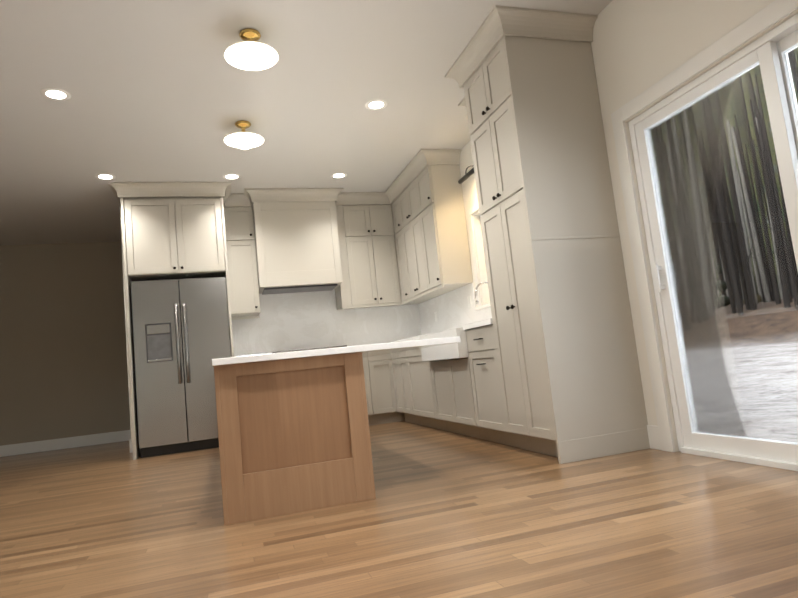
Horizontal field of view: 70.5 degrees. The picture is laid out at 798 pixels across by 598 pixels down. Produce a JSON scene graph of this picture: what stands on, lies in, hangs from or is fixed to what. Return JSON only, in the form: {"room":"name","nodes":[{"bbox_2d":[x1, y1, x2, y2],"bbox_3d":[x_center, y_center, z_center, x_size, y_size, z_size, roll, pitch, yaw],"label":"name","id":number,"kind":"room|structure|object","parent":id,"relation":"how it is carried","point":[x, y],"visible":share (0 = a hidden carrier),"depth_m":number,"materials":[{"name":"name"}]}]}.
{"room":"kitchen","nodes":[
{"label":"kitchen","id":0,"kind":"room"},
{"bbox_2d":[0,242,129,445],"bbox_3d":[-5.413,0.675,7.415,4.150,2.770,0.140,-4,-7,-17],"label":"wall","id":1,"kind":"structure","parent":0,"point":[63,364],"depth_m":7.62,"materials":[{"name":"paint"}]},
{"bbox_2d":[0,430,130,456],"bbox_3d":[-5.324,1.969,7.175,4.008,0.140,0.016,-4,-7,-17],"label":"baseboard","id":2,"kind":"structure","parent":1,"relation":"attached to","point":[125,435],"depth_m":7.45,"materials":[{"name":"white wood"}]},
{"bbox_2d":[119,206,412,439],"bbox_3d":[-1.353,0.199,6.924,3.630,2.770,0.140,-4,-7,-17],"label":"wall","id":3,"kind":"structure","parent":0,"point":[245,317],"depth_m":6.35,"materials":[{"name":"paint"}]},
{"bbox_2d":[128,438,132,452],"bbox_3d":[-3.174,1.721,6.956,0.022,0.140,1.696,-4,-7,-17],"label":"baseboard","id":4,"kind":"structure","parent":3,"relation":"attached to","point":[130,441],"depth_m":6.15,"materials":[{"name":"white wood"}]},
{"bbox_2d":[224,207,259,316],"bbox_3d":[-1.838,-0.430,6.593,0.325,1.240,0.376,-4,-7,-17],"label":"upper cabinet","id":5,"kind":"object","parent":3,"relation":"attached to","point":[242,264],"visible":0.92,"depth_m":6.45,"materials":[{"name":"paint"}]},
{"bbox_2d":[119,188,391,206],"bbox_3d":[-1.420,-1.157,6.654,3.457,0.133,0.697,-4,-7,-17],"label":"crown molding","id":6,"kind":"structure","parent":3,"relation":"attached to","point":[250,195],"depth_m":6.54,"materials":[{"name":"paint"}]},
{"bbox_2d":[253,201,342,294],"bbox_3d":[-1.224,-0.601,6.721,0.940,1.000,0.503,-4,-7,-17],"label":"range hood","id":7,"kind":"object","parent":3,"relation":"attached to","point":[297,247],"visible":0.96,"depth_m":6.49,"materials":[{"name":"paint"}]},
{"bbox_2d":[232,289,419,356],"bbox_3d":[-0.856,0.233,6.988,2.340,0.785,0.012,-4,-7,-17],"label":"backsplash","id":8,"kind":"structure","parent":3,"relation":"attached to","point":[297,321],"depth_m":6.93,"materials":[{"name":"tile"}]},
{"bbox_2d":[335,205,358,309],"bbox_3d":[-0.703,-0.506,6.963,0.180,1.240,0.347,-4,-7,-17],"label":"upper cabinet","id":9,"kind":"object","parent":3,"relation":"attached to","point":[347,297],"depth_m":6.80,"materials":[{"name":"paint"}]},
{"bbox_2d":[351,205,394,307],"bbox_3d":[-0.381,-0.528,7.065,0.613,1.240,0.347,-4,-7,-17],"label":"upper cabinet","id":10,"kind":"object","parent":3,"relation":"attached to","point":[371,244],"depth_m":6.90,"materials":[{"name":"paint"}]},
{"bbox_2d":[0,0,612,244],"bbox_3d":[-2.621,-1.488,3.648,7.780,0.100,9.480,-4,-7,-17],"label":"ceiling","id":11,"kind":"structure","parent":0,"point":[161,90],"depth_m":4.23,"materials":[{"name":"paint"}]},
{"bbox_2d":[41,88,70,100],"bbox_3d":[-2.389,-1.427,3.937,0.178,0.005,0.179,-4,-7,-17],"label":"recessed light","id":12,"kind":"object","parent":11,"relation":"in","point":[57,95],"depth_m":3.94,"materials":[{"name":"white plastic"}]},
{"bbox_2d":[95,173,115,179],"bbox_3d":[-2.871,-1.200,5.522,0.177,0.005,0.172,-4,-7,-17],"label":"recessed light","id":13,"kind":"object","parent":11,"relation":"in","point":[103,176],"depth_m":5.53,"materials":[{"name":"white plastic"}]},
{"bbox_2d":[108,182,235,200],"bbox_3d":[-2.369,-1.144,5.894,1.194,0.133,0.090,-4,-7,-17],"label":"crown molding","id":14,"kind":"structure","parent":11,"relation":"attached to","point":[120,189],"depth_m":5.90,"materials":[{"name":"paint"}]},
{"bbox_2d":[223,174,240,179],"bbox_3d":[-1.743,-1.275,5.893,0.170,0.005,0.153,-4,-7,-17],"label":"recessed light","id":15,"kind":"object","parent":11,"relation":"in","point":[227,176],"depth_m":5.89,"materials":[{"name":"white plastic"}]},
{"bbox_2d":[224,120,263,149],"bbox_3d":[-1.285,-1.348,4.677,0.320,0.221,0.320,-4,-7,-17],"label":"pendant light","id":16,"kind":"object","parent":11,"relation":"hanging from","point":[243,140],"visible":1,"depth_m":4.63,"materials":[{"name":"white glass"}]},
{"bbox_2d":[225,28,277,69],"bbox_3d":[-0.907,-1.523,3.466,0.320,0.221,0.320,-4,-7,-17],"label":"pendant light","id":17,"kind":"object","parent":11,"relation":"hanging from","point":[249,52],"visible":0.98,"depth_m":3.42,"materials":[{"name":"white glass"}]},
{"bbox_2d":[331,173,346,178],"bbox_3d":[-0.662,-1.352,6.201,0.167,0.005,0.161,-4,-7,-17],"label":"recessed light","id":18,"kind":"object","parent":11,"relation":"in","point":[338,175],"depth_m":6.19,"materials":[{"name":"white plastic"}]},
{"bbox_2d":[365,100,386,109],"bbox_3d":[-0.187,-1.581,4.597,0.178,0.005,0.164,-4,-7,-17],"label":"recessed light","id":19,"kind":"object","parent":11,"relation":"in","point":[377,104],"depth_m":4.60,"materials":[{"name":"white plastic"}]},
{"bbox_2d":[0,421,797,597],"bbox_3d":[-2.232,1.342,3.360,7.980,0.100,9.480,-4,-7,-17],"label":"floor","id":20,"kind":"structure","parent":0,"point":[445,514],"depth_m":2.31,"materials":[{"name":"brown wood"}]},
{"bbox_2d":[120,196,233,459],"bbox_3d":[-2.345,0.278,6.128,1.008,2.640,0.771,-4,-7,-17],"label":"tall cabinet","id":21,"kind":"object","parent":20,"relation":"on","point":[168,238],"visible":0.9,"depth_m":5.88,"materials":[{"name":"paint"}]},
{"bbox_2d":[131,277,230,457],"bbox_3d":[-2.285,0.708,6.070,0.922,1.765,0.764,-4,-7,-17],"label":"refrigerator","id":22,"kind":"object","parent":20,"relation":"on","point":[181,334],"visible":0.98,"depth_m":5.75,"materials":[{"name":"metal"}]},
{"bbox_2d":[214,352,375,525],"bbox_3d":[-0.819,0.819,3.831,0.740,0.749,2.162,-4,-7,-17],"label":"kitchen island","id":23,"kind":"object","parent":20,"relation":"on","point":[293,435],"visible":1,"depth_m":2.81,"materials":[{"name":"brown wood"}]},
{"bbox_2d":[212,336,459,366],"bbox_3d":[-0.696,0.458,4.261,1.289,0.033,2.897,-4,-7,-17],"label":"island countertop","id":24,"kind":"structure","parent":23,"relation":"on","point":[370,350],"depth_m":2.90,"materials":[{"name":"stone"}]},
{"bbox_2d":[272,345,346,352],"bbox_3d":[-0.997,1.032,6.450,0.782,0.945,0.697,-4,-7,-17],"label":"range","id":25,"kind":"object","parent":20,"relation":"on","point":[309,349],"depth_m":6.21,"materials":[{"name":"silver metal"}]},
{"bbox_2d":[363,349,465,430],"bbox_3d":[0.093,0.924,6.175,1.134,0.874,1.911,-4,-7,-17],"label":"base cabinet","id":26,"kind":"object","parent":20,"relation":"on","point":[398,386],"visible":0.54,"depth_m":6.27,"materials":[{"name":"paint"}]},
{"bbox_2d":[388,319,492,342],"bbox_3d":[0.475,0.362,5.638,0.654,0.039,3.302,-4,-7,-17],"label":"countertop","id":27,"kind":"structure","parent":26,"relation":"on","point":[487,322],"depth_m":4.31,"materials":[{"name":"stone"}]},
{"bbox_2d":[420,327,469,361],"bbox_3d":[0.607,0.386,4.929,0.577,0.237,0.884,-4,-7,-17],"label":"sink","id":28,"kind":"object","parent":27,"relation":"in","point":[452,350],"visible":0.46,"depth_m":4.63,"materials":[{"name":"ceramic"}]},
{"bbox_2d":[475,282,487,304],"bbox_3d":[0.819,0.035,5.053,0.231,0.406,0.529,-4,-7,-17],"label":"faucet","id":29,"kind":"object","parent":27,"relation":"on","point":[476,290],"visible":0.42,"depth_m":5.09,"materials":[{"name":"silver metal"}]},
{"bbox_2d":[430,357,488,440],"bbox_3d":[0.749,0.825,4.909,0.627,0.655,0.886,-4,-7,-17],"label":"base cabinet","id":30,"kind":"object","parent":20,"relation":"on","point":[453,395],"visible":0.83,"depth_m":4.77,"materials":[{"name":"paint"}]},
{"bbox_2d":[466,325,519,447],"bbox_3d":[0.924,0.623,4.257,0.657,0.874,0.497,-4,-7,-17],"label":"base cabinet","id":31,"kind":"object","parent":20,"relation":"on","point":[487,396],"visible":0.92,"depth_m":4.17,"materials":[{"name":"paint"}]},
{"bbox_2d":[464,35,649,463],"bbox_3d":[0.996,-0.336,3.804,0.666,2.655,0.659,-4,-7,-17],"label":"pantry","id":32,"kind":"object","parent":20,"relation":"on","point":[568,367],"visible":0.98,"depth_m":3.53,"materials":[{"name":"paint"}]},
{"bbox_2d":[459,0,797,451],"bbox_3d":[1.428,-0.444,3.757,0.140,2.770,7.640,-4,-7,-17],"label":"wall","id":33,"kind":"structure","parent":0,"point":[639,47],"depth_m":3.38,"materials":[{"name":"paint"}]},
{"bbox_2d":[387,197,410,304],"bbox_3d":[0.151,-0.605,6.870,0.408,1.240,0.388,-4,-7,-17],"label":"upper cabinet","id":34,"kind":"object","parent":33,"relation":"attached to","point":[394,222],"depth_m":6.92,"materials":[{"name":"paint"}]},
{"bbox_2d":[399,184,444,300],"bbox_3d":[0.314,-0.671,6.439,0.347,1.240,0.780,-4,-7,-17],"label":"upper cabinet","id":35,"kind":"object","parent":33,"relation":"attached to","point":[409,245],"depth_m":6.43,"materials":[{"name":"paint"}]},
{"bbox_2d":[384,149,461,204],"bbox_3d":[0.242,-1.363,6.359,0.441,0.133,1.357,-4,-7,-17],"label":"crown molding","id":36,"kind":"structure","parent":33,"relation":"attached to","point":[424,158],"depth_m":5.86,"materials":[{"name":"paint"}]},
{"bbox_2d":[411,165,472,292],"bbox_3d":[0.458,-0.739,5.963,0.347,1.240,0.464,-4,-7,-17],"label":"upper cabinet","id":37,"kind":"object","parent":33,"relation":"attached to","point":[444,252],"depth_m":5.77,"materials":[{"name":"paint"}]},
{"bbox_2d":[416,283,491,334],"bbox_3d":[0.754,0.082,5.763,0.012,0.483,3.302,-4,-7,-17],"label":"backsplash","id":38,"kind":"structure","parent":33,"relation":"attached to","point":[452,309],"depth_m":6.30,"materials":[{"name":"tile"}]},
{"bbox_2d":[467,296,470,306],"bbox_3d":[0.723,0.027,5.818,0.005,0.114,0.070,-4,-7,-17],"label":"electrical outlet plate","id":39,"kind":"object","parent":38,"relation":"attached to","point":[468,297],"depth_m":5.81,"materials":[{"name":"white plastic"}]},
{"bbox_2d":[458,165,473,183],"bbox_3d":[0.724,-1.225,5.291,0.181,0.141,0.480,-4,-7,-17],"label":"sconce","id":40,"kind":"object","parent":33,"relation":"attached to","point":[466,176],"visible":0.52,"depth_m":5.34,"materials":[{"name":"black plastic"}]},
{"bbox_2d":[467,203,490,309],"bbox_3d":[0.944,-0.466,5.212,0.180,1.015,1.060,-4,-7,-17],"label":"window","id":41,"kind":"structure","parent":33,"relation":"in","point":[480,256],"depth_m":5.61,"materials":[{"name":"white glass"}]},
{"bbox_2d":[445,5,597,106],"bbox_3d":[0.759,-1.663,4.153,0.734,0.133,1.283,-4,-7,-17],"label":"crown molding","id":42,"kind":"structure","parent":33,"relation":"attached to","point":[498,24],"depth_m":3.63,"materials":[{"name":"paint"}]},
{"bbox_2d":[611,0,797,470],"bbox_3d":[1.807,-0.278,2.526,0.145,2.092,2.017,-4,-7,-17],"label":"sliding door","id":43,"kind":"structure","parent":33,"relation":"attached to","point":[677,136],"depth_m":3.06,"materials":[{"name":"white plastic"}]},
{"label":"outside","id":44,"kind":"structure","parent":0,"visible":0},
{"bbox_2d":[713,47,797,298],"bbox_3d":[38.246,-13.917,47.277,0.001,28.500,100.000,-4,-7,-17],"label":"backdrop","id":45,"kind":"structure","parent":44,"point":[765,109],"depth_m":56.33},
{"bbox_2d":[717,298,797,442],"bbox_3d":[25.815,1.379,43.944,69.660,3.557,135.000,-4,-7,-17],"label":"ground","id":46,"kind":"structure","parent":44,"point":[769,334],"depth_m":12.55,"materials":[{"name":"white snow"}]},
{"bbox_2d":[713,50,797,315],"bbox_3d":[25.082,-7.140,36.619,30.415,18.306,53.738,-4,-7,-17],"label":"trees","id":47,"kind":"object","parent":46,"relation":"on","point":[781,272],"depth_m":31.85,"materials":[{"name":"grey plant"}]}
]}

